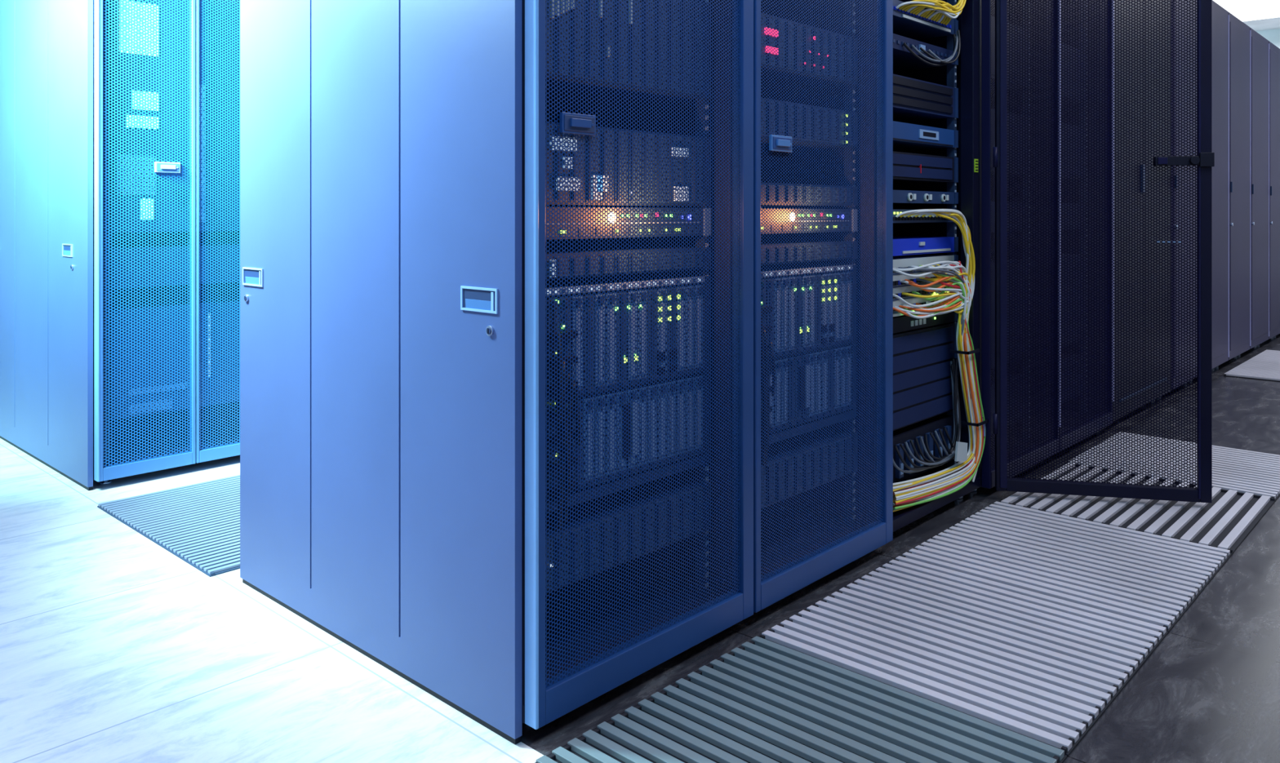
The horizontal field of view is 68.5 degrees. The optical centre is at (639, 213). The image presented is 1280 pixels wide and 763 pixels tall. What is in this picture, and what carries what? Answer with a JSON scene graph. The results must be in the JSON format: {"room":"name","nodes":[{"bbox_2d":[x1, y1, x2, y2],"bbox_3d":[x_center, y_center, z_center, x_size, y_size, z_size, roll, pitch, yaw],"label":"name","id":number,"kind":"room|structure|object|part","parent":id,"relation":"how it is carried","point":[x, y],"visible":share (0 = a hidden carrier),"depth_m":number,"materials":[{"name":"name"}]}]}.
{"room":"server room","nodes":[
{"label":"server room","id":0,"kind":"room"},
{"bbox_2d":[0,333,1279,762],"bbox_3d":[1.818,0.885,4.437,11.000,0.050,17.000,0,0,43],"label":"floor","id":1,"kind":"structure","parent":0,"point":[115,648],"depth_m":1.81,"materials":[{"name":"tile"}]},
{"bbox_2d":[0,0,239,490],"bbox_3d":[-1.932,-0.130,3.529,1.236,1.980,0.620,0,0,43],"label":"rack","id":2,"kind":"object","parent":1,"relation":"on","point":[120,119],"visible":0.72,"depth_m":3.11,"materials":[{"name":"metal"}]},
{"bbox_3d":[-2.146,-0.130,3.324,1.200,1.980,0.016,0,0,43],"label":"panel","id":3,"kind":"part","parent":2,"relation":"part of","materials":[{"name":"blue paint"}]},
{"bbox_3d":[-1.850,0.138,3.035,0.106,0.081,0.006,0,0,43],"label":"panel handle","id":4,"kind":"part","parent":2,"relation":"part of","materials":[{"name":"metal"}]},
{"bbox_3d":[-1.586,-0.145,3.020,0.030,1.950,0.298,0,0,43],"label":"door frame","id":5,"kind":"part","parent":2,"relation":"part of","materials":[{"name":"blue metal"}]},
{"bbox_3d":[-1.937,-0.130,3.550,1.200,1.980,0.596,0,0,43],"label":"frame","id":6,"kind":"part","parent":2,"relation":"part of","materials":[{"name":"metal"}]},
{"bbox_3d":[-1.536,-0.151,3.057,0.014,0.034,0.078,0,0,43],"label":"door handle","id":7,"kind":"part","parent":2,"relation":"part of","materials":[{"name":"white metal"}]},
{"bbox_3d":[-1.384,-0.145,3.240,0.028,1.950,0.294,0,0,43],"label":"door frame","id":8,"kind":"part","parent":2,"relation":"part of","materials":[{"name":"blue metal"}]},
{"bbox_2d":[97,475,239,577],"bbox_3d":[-1.101,0.855,2.709,0.780,0.011,0.600,0,0,43],"label":"floor grate","id":9,"kind":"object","parent":1,"relation":"on","point":[198,523],"depth_m":2.61,"materials":[{"name":"grey metal"}]},
{"bbox_2d":[240,0,753,744],"bbox_3d":[-0.348,-0.130,2.064,1.031,1.980,0.620,0,0,43],"label":"rack","id":10,"kind":"object","parent":1,"relation":"on","point":[496,256],"visible":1,"depth_m":1.76,"materials":[{"name":"metal"}]},
{"bbox_3d":[-0.885,0.163,2.143,0.098,0.079,0.006,0,0,43],"label":"panel handle","id":11,"kind":"part","parent":10,"relation":"part of","materials":[{"name":"metal"}]},
{"bbox_3d":[-0.562,-0.130,1.859,0.995,1.980,0.016,0,0,43],"label":"panel","id":12,"kind":"part","parent":10,"relation":"part of","materials":[{"name":"blue paint"}]},
{"bbox_3d":[-0.271,0.163,1.576,0.098,0.079,0.006,0,0,43],"label":"panel handle","id":13,"kind":"part","parent":10,"relation":"part of","materials":[{"name":"metal"}]},
{"bbox_3d":[-0.102,-0.151,1.580,0.014,0.034,0.078,0,0,43],"label":"door handle","id":14,"kind":"part","parent":10,"relation":"part of","materials":[{"name":"blue metal"}]},
{"bbox_3d":[-0.353,-0.130,2.085,0.995,1.980,0.596,0,0,43],"label":"frame","id":15,"kind":"part","parent":10,"relation":"part of","materials":[{"name":"metal"}]},
{"bbox_3d":[0.024,-0.145,1.735,0.030,1.950,0.596,0,0,43],"label":"door frame","id":16,"kind":"part","parent":10,"relation":"part of","materials":[{"name":"blue metal"}]},
{"bbox_2d":[753,0,893,613],"bbox_3d":[0.068,-0.130,2.514,1.031,1.980,0.596,0,0,43],"label":"rack","id":17,"kind":"object","parent":1,"relation":"on","point":[823,69],"visible":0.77,"depth_m":2.22,"materials":[{"name":"metal"}]},
{"bbox_3d":[0.305,-0.151,2.021,0.014,0.034,0.078,0,0,43],"label":"door handle","id":18,"kind":"part","parent":17,"relation":"part of","materials":[{"name":"blue metal"}]},
{"bbox_2d":[535,431,1279,762],"bbox_3d":[1.068,0.853,2.350,0.597,0.014,2.997,0,0,43],"label":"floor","id":19,"kind":"structure","parent":1,"relation":"on","point":[1041,668],"depth_m":1.85,"materials":[{"name":"grey metal"}]},
{"bbox_2d":[893,0,988,532],"bbox_3d":[0.475,-0.130,2.962,1.021,1.980,0.607,0,0,43],"label":"rack","id":20,"kind":"object","parent":1,"relation":"on","point":[940,430],"visible":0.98,"depth_m":2.73,"materials":[{"name":"metal"}]},
{"bbox_3d":[0.591,0.203,2.848,0.555,0.155,0.500,0,0,43],"label":"patch panel","id":21,"kind":"part","parent":20,"relation":"part of","materials":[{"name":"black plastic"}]},
{"bbox_2d":[995,0,1214,502],"bbox_3d":[1.356,-0.145,2.759,0.587,1.950,0.050,0,0,12],"label":"door","id":22,"kind":"structure","parent":20,"relation":"attached to","point":[1204,161],"depth_m":2.72,"materials":[{"name":"black metal"}]},
{"bbox_2d":[992,146,997,434],"bbox_3d":[1.067,-0.145,2.820,0.014,1.610,0.014,0,0,12],"label":"hinge","id":23,"kind":"object","parent":22,"relation":"attached to","point":[994,148],"visible":1,"depth_m":2.81,"materials":[{"name":"black metal"}]},
{"bbox_2d":[1007,0,1197,488],"bbox_3d":[1.357,-0.137,2.774,0.531,1.870,0.001,0,0,12],"label":"sheet","id":24,"kind":"object","parent":22,"relation":"attached to","point":[1009,0],"visible":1,"depth_m":2.77,"materials":[{"name":"black metal"}]},
{"bbox_3d":[1.567,-0.045,2.707,0.152,0.259,0.038,0,0,12],"label":"lock handle","id":25,"kind":"part","parent":22,"relation":"part of","materials":[{"name":"black plastic"}]},
{"bbox_2d":[971,0,1060,492],"bbox_3d":[0.882,-0.130,3.396,1.030,1.980,0.596,0,0,43],"label":"rack","id":26,"kind":"object","parent":1,"relation":"on","point":[986,7],"visible":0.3,"depth_m":3.04,"materials":[{"name":"metal"}]},
{"bbox_3d":[1.457,-0.180,3.263,0.004,1.840,0.008,0,0,43],"label":"door seam trim","id":27,"kind":"part","parent":26,"relation":"part of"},
{"bbox_2d":[1059,0,1114,451],"bbox_3d":[1.289,-0.130,3.836,1.030,1.980,0.596,0,0,43],"label":"rack","id":28,"kind":"object","parent":1,"relation":"on","point":[1065,1],"visible":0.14,"depth_m":3.65,"materials":[{"name":"metal"}]},
{"bbox_3d":[1.864,-0.180,3.703,0.004,1.840,0.008,0,0,43],"label":"door seam trim","id":29,"kind":"part","parent":28,"relation":"part of","materials":[{"name":"black metal"}]},
{"bbox_2d":[1112,0,1171,421],"bbox_3d":[1.800,-0.130,4.385,1.024,1.980,0.894,0,0,43],"label":"server cabinet","id":30,"kind":"object","parent":1,"relation":"on","point":[1130,1],"visible":0.15,"depth_m":4.05,"materials":[{"name":"metal"}]},
{"bbox_3d":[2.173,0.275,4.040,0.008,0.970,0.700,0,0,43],"label":"cabinet handle","id":31,"kind":"part","parent":30,"relation":"part of","materials":[{"name":"metal"}]},
{"bbox_2d":[1171,0,1196,389],"bbox_3d":[2.312,-0.140,4.933,1.032,2.000,0.594,0,0,43],"label":"tall cabinet","id":32,"kind":"object","parent":1,"relation":"on","point":[1180,2],"visible":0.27,"depth_m":4.51,"materials":[{"name":"metal"}]},
{"bbox_3d":[2.507,-0.055,4.393,0.012,0.250,0.020,0,0,43],"label":"cabinet handle","id":33,"kind":"part","parent":32,"relation":"part of","materials":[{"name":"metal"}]},
{"bbox_2d":[1212,0,1229,368],"bbox_3d":[2.719,-0.140,5.374,1.032,2.000,0.594,0,0,43],"label":"tall cabinet","id":34,"kind":"object","parent":1,"relation":"on","point":[1220,16],"visible":0.14,"depth_m":5.10,"materials":[{"name":"metal"}]},
{"bbox_3d":[3.286,-0.155,5.245,0.004,1.910,0.010,0,0,43],"label":"door seam trim","id":35,"kind":"part","parent":34,"relation":"part of","materials":[{"name":"grey metal"}]},
{"bbox_2d":[1228,12,1250,359],"bbox_3d":[3.127,-0.140,5.814,1.032,2.000,0.594,0,0,43],"label":"tall cabinet","id":36,"kind":"object","parent":1,"relation":"on","point":[1239,32],"visible":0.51,"depth_m":5.47,"materials":[{"name":"metal"}]},
{"bbox_3d":[3.321,-0.055,5.274,0.012,0.250,0.020,0,0,43],"label":"cabinet handle","id":37,"kind":"part","parent":36,"relation":"part of","materials":[{"name":"metal"}]},
{"bbox_3d":[3.693,-0.155,5.685,0.004,1.910,0.010,0,0,43],"label":"door seam trim","id":38,"kind":"part","parent":36,"relation":"part of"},
{"bbox_2d":[1223,350,1279,382],"bbox_3d":[3.716,0.853,5.213,0.597,0.014,1.197,0,0,43],"label":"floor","id":39,"kind":"structure","parent":1,"relation":"on","point":[1248,369],"depth_m":5.14,"materials":[{"name":"grey metal"}]},
{"bbox_2d":[1249,27,1269,349],"bbox_3d":[3.534,-0.140,6.255,1.032,2.000,0.594,0,0,43],"label":"tall cabinet","id":40,"kind":"object","parent":1,"relation":"on","point":[1260,46],"visible":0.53,"depth_m":5.90,"materials":[{"name":"metal"}]},
{"bbox_3d":[3.728,-0.055,5.714,0.012,0.250,0.020,0,0,43],"label":"cabinet handle","id":41,"kind":"part","parent":40,"relation":"part of","materials":[{"name":"metal"}]},
{"bbox_3d":[4.101,-0.155,6.126,0.004,1.910,0.010,0,0,43],"label":"door seam trim","id":42,"kind":"part","parent":40,"relation":"part of","materials":[{"name":"grey metal"}]},
{"bbox_2d":[1268,40,1279,339],"bbox_3d":[3.941,-0.140,6.696,1.032,2.000,0.594,0,0,43],"label":"tall cabinet","id":43,"kind":"object","parent":1,"relation":"on","point":[1274,51],"visible":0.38,"depth_m":6.26,"materials":[{"name":"metal"}]},
{"bbox_3d":[4.136,-0.055,6.155,0.012,0.250,0.020,0,0,43],"label":"cabinet handle","id":44,"kind":"part","parent":43,"relation":"part of","materials":[{"name":"metal"}]},
{"bbox_2d":[1243,17,1279,31],"bbox_3d":[1.818,-2.165,4.437,11.000,0.050,17.000,0,0,43],"label":"ceiling","id":45,"kind":"structure","parent":0,"point":[1272,23],"depth_m":10.59,"materials":[{"name":"paint"}]},
{"bbox_2d":[1213,0,1279,22],"bbox_3d":[6.366,-2.113,9.357,1.200,0.055,1.500,0,0,43],"label":"ceiling light","id":46,"kind":"object","parent":45,"relation":"attached to","point":[1244,10],"depth_m":9.54,"materials":[{"name":"white"}]},
{"bbox_2d":[1255,28,1279,48],"bbox_3d":[7.622,-0.640,10.715,11.000,3.000,0.100,0,0,43],"label":"wall","id":47,"kind":"structure","parent":0,"point":[1273,36],"depth_m":10.90,"materials":[{"name":"paint"}]}
]}

